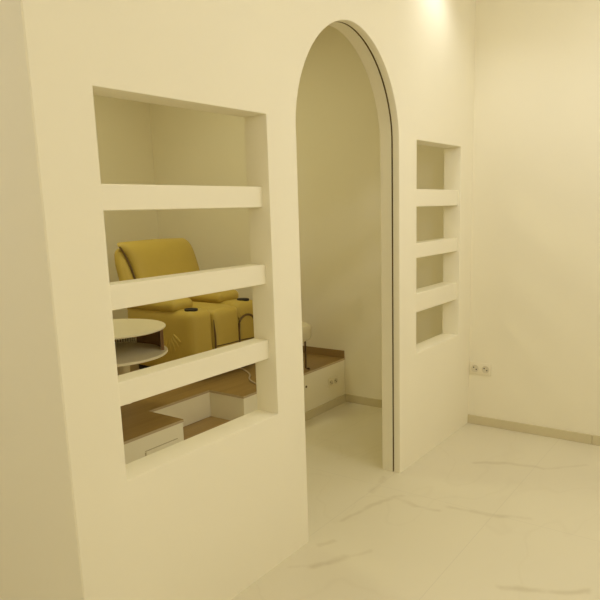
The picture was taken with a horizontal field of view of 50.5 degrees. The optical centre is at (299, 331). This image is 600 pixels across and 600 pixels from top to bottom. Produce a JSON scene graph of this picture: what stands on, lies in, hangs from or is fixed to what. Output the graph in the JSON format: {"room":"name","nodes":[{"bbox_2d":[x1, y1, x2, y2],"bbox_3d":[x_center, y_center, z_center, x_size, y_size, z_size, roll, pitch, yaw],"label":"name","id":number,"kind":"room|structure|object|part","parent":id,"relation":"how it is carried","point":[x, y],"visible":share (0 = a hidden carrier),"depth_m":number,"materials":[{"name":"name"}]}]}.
{"room":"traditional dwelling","nodes":[
{"label":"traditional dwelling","id":0,"kind":"room"},
{"bbox_2d":[0,44,62,599],"bbox_3d":[-1.817,-0.381,2.525,2.752,2.720,0.108,6,13,36],"label":"wall","id":1,"kind":"structure","parent":0,"point":[29,564],"depth_m":1.85,"materials":[{"name":"white paint"}]},
{"bbox_2d":[93,95,158,318],"bbox_3d":[-2.894,-0.523,3.459,0.100,2.720,5.460,6,13,36],"label":"wall","id":2,"kind":"structure","parent":0,"point":[123,127],"depth_m":5.26,"materials":[{"name":"white paint"}]},
{"bbox_2d":[0,0,475,599],"bbox_3d":[0.165,-0.448,2.815,0.108,2.820,2.916,6,13,36],"label":"wall","id":3,"kind":"structure","parent":0,"point":[206,515],"depth_m":2.18,"materials":[{"name":"white paint"}]},
{"bbox_2d":[101,184,261,210],"bbox_3d":[-0.385,-0.440,2.081,0.074,0.074,0.735,6,13,36],"label":"shelf board","id":4,"kind":"object","parent":3,"relation":"attached to","point":[115,197],"visible":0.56,"depth_m":2.01,"materials":[{"name":"white paint"}]},
{"bbox_2d":[110,264,265,310],"bbox_3d":[-0.376,-0.159,2.134,0.074,0.074,0.735,6,13,36],"label":"shelf board","id":5,"kind":"object","parent":3,"relation":"attached to","point":[149,290],"visible":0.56,"depth_m":2.07,"materials":[{"name":"white paint"}]},
{"bbox_2d":[118,338,268,405],"bbox_3d":[-0.366,0.126,2.188,0.074,0.074,0.735,6,13,36],"label":"shelf board","id":6,"kind":"object","parent":3,"relation":"attached to","point":[137,385],"visible":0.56,"depth_m":2.13,"materials":[{"name":"white paint"}]},
{"bbox_2d":[416,282,455,311],"bbox_3d":[0.745,-0.203,3.672,0.092,0.103,0.586,6,13,36],"label":"shelf board","id":7,"kind":"object","parent":3,"relation":"attached to","point":[430,296],"visible":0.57,"depth_m":3.65,"materials":[{"name":"white paint"}]},
{"bbox_2d":[416,238,456,257],"bbox_3d":[0.737,-0.479,3.620,0.092,0.077,0.586,6,13,36],"label":"shelf board","id":8,"kind":"object","parent":3,"relation":"attached to","point":[425,248],"visible":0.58,"depth_m":3.59,"materials":[{"name":"white paint"}]},
{"bbox_2d":[416,189,457,206],"bbox_3d":[0.728,-0.751,3.568,0.092,0.090,0.586,6,13,36],"label":"shelf board","id":9,"kind":"object","parent":3,"relation":"attached to","point":[425,197],"visible":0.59,"depth_m":3.53,"materials":[{"name":"white paint"}]},
{"bbox_2d":[149,0,599,435],"bbox_3d":[1.230,-0.734,3.870,6.260,2.720,0.100,6,13,36],"label":"wall","id":10,"kind":"structure","parent":0,"point":[535,290],"depth_m":3.91,"materials":[{"name":"white paint"}]},
{"bbox_2d":[303,346,344,357],"bbox_3d":[-0.450,0.084,5.218,1.912,0.055,0.012,6,13,36],"label":"baseboard","id":11,"kind":"structure","parent":10,"relation":"attached to","point":[310,350],"depth_m":4.75,"materials":[{"name":"brown wood"}]},
{"bbox_2d":[346,394,381,407],"bbox_3d":[0.674,0.524,4.480,0.840,0.058,0.010,6,13,36],"label":"baseboard","id":12,"kind":"structure","parent":10,"relation":"attached to","point":[349,398],"depth_m":4.62,"materials":[{"name":"grey stone"}]},
{"bbox_2d":[470,362,490,375],"bbox_3d":[1.153,0.236,4.064,0.138,0.078,0.010,6,13,36],"label":"power socket","id":13,"kind":"object","parent":10,"relation":"attached to","point":[475,367],"visible":1,"depth_m":4.06,"materials":[{"name":"white plastic"}]},
{"bbox_3d":[1.125,0.233,4.084,0.047,0.047,0.010,6,13,36],"label":"socket dish","id":14,"kind":"part","parent":13,"relation":"part of","materials":[{"name":"white plastic"}]},
{"bbox_3d":[1.181,0.239,4.044,0.047,0.047,0.010,6,13,36],"label":"socket dish","id":15,"kind":"part","parent":13,"relation":"part of","materials":[{"name":"white plastic"}]},
{"bbox_2d":[468,414,599,445],"bbox_3d":[1.894,0.651,3.604,1.959,0.058,0.010,6,13,36],"label":"baseboard","id":16,"kind":"structure","parent":10,"relation":"attached to","point":[473,419],"depth_m":3.92,"materials":[{"name":"grey stone"}]},
{"bbox_2d":[231,402,599,599],"bbox_3d":[-0.357,1.121,1.931,6.260,0.100,5.660,6,13,36],"label":"floor","id":17,"kind":"structure","parent":0,"point":[487,513],"depth_m":2.88,"materials":[{"name":"white stone"}]},
{"bbox_2d":[117,353,345,463],"bbox_3d":[-1.259,0.510,4.143,1.919,0.332,2.802,6,13,36],"label":"platform","id":18,"kind":"object","parent":17,"relation":"on","point":[152,424],"visible":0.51,"depth_m":3.86,"materials":[{"name":"white paint"}]},
{"bbox_2d":[113,319,167,404],"bbox_3d":[-1.023,0.218,3.453,0.612,0.486,0.612,6,13,36],"label":"side table","id":19,"kind":"object","parent":18,"relation":"on","point":[137,341],"visible":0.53,"depth_m":3.46,"materials":[{"name":"white paint"}]},
{"bbox_3d":[-1.018,0.251,3.680,0.080,0.336,0.080,6,13,36],"label":"leg","id":20,"kind":"part","parent":19,"relation":"part of","materials":[{"name":"white paint"}]},
{"bbox_2d":[115,342,167,366],"bbox_3d":[-1.026,0.120,3.434,0.612,0.014,0.612,6,13,36],"label":"shelf","id":21,"kind":"object","parent":19,"relation":"attached to","point":[127,353],"depth_m":3.42,"materials":[{"name":"white paint"}]},
{"bbox_3d":[-0.830,0.015,3.582,0.061,0.125,0.318,-10,14,-38],"label":"panel","id":22,"kind":"part","parent":19,"relation":"part of","materials":[{"name":"brown wood"}]},
{"bbox_3d":[-0.707,0.666,3.296,0.006,0.167,0.215,6,13,36],"label":"access panel","id":23,"kind":"part","parent":18,"relation":"part of","materials":[{"name":"white paint"}]},
{"bbox_2d":[114,238,253,368],"bbox_3d":[-0.787,-0.205,4.523,0.833,0.902,0.755,6,13,36],"label":"recliner sofa","id":24,"kind":"object","parent":18,"relation":"on","point":[201,323],"visible":0.62,"depth_m":4.36,"materials":[{"name":"yellow fabric"}]},
{"bbox_3d":[-1.008,-0.347,4.673,0.258,0.596,0.723,6,13,36],"label":"backrest","id":25,"kind":"part","parent":24,"relation":"part of","materials":[{"name":"yellow leather"}]},
{"bbox_3d":[-0.980,-0.416,4.639,0.240,0.517,0.686,6,13,36],"label":"panel","id":26,"kind":"part","parent":24,"relation":"part of","materials":[{"name":"yellow leather"}]},
{"bbox_3d":[-0.886,0.036,4.321,0.666,0.426,0.215,6,13,36],"label":"armrest","id":27,"kind":"part","parent":24,"relation":"part of","materials":[{"name":"yellow fabric"}]},
{"bbox_3d":[-0.733,-0.098,4.458,0.597,0.211,0.277,6,13,36],"label":"seat","id":28,"kind":"part","parent":24,"relation":"part of","materials":[{"name":"yellow leather"}]},
{"bbox_3d":[-0.619,-0.041,4.681,0.666,0.426,0.240,6,13,36],"label":"armrest","id":29,"kind":"part","parent":24,"relation":"part of","materials":[{"name":"yellow fabric"}]},
{"bbox_2d":[239,368,255,383],"bbox_3d":[-0.351,0.286,4.251,0.047,0.011,0.546,-5,11,-18],"label":"loose cable","id":30,"kind":"object","parent":18,"relation":"on","point":[239,368],"visible":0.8,"depth_m":4.24,"materials":[{"name":"white plastic"}]},
{"bbox_2d":[302,322,310,368],"bbox_3d":[-0.064,0.103,4.329,0.290,0.323,0.290,6,13,36],"label":"stool","id":31,"kind":"object","parent":18,"relation":"on","point":[306,328],"visible":0.19,"depth_m":4.24,"materials":[{"name":"white fabric"}]},
{"bbox_3d":[-0.067,0.000,4.310,0.290,0.113,0.290,6,13,36],"label":"seat","id":32,"kind":"part","parent":31,"relation":"part of","materials":[{"name":"white fabric"}]},
{"bbox_3d":[0.048,0.153,4.351,0.035,0.210,0.014,4,12,28],"label":"leg","id":33,"kind":"part","parent":31,"relation":"part of","materials":[{"name":"brown metal"}]},
{"bbox_3d":[0.006,0.585,4.273,0.010,0.058,1.122,6,13,36],"label":"skirting","id":34,"kind":"part","parent":18,"relation":"part of","materials":[{"name":"grey stone"}]},
{"bbox_2d":[328,376,337,387],"bbox_3d":[0.238,0.357,4.562,0.010,0.066,0.118,6,13,36],"label":"power socket","id":35,"kind":"object","parent":18,"relation":"attached to","point":[333,381],"visible":1,"depth_m":4.55,"materials":[{"name":"white plastic"}]}
]}

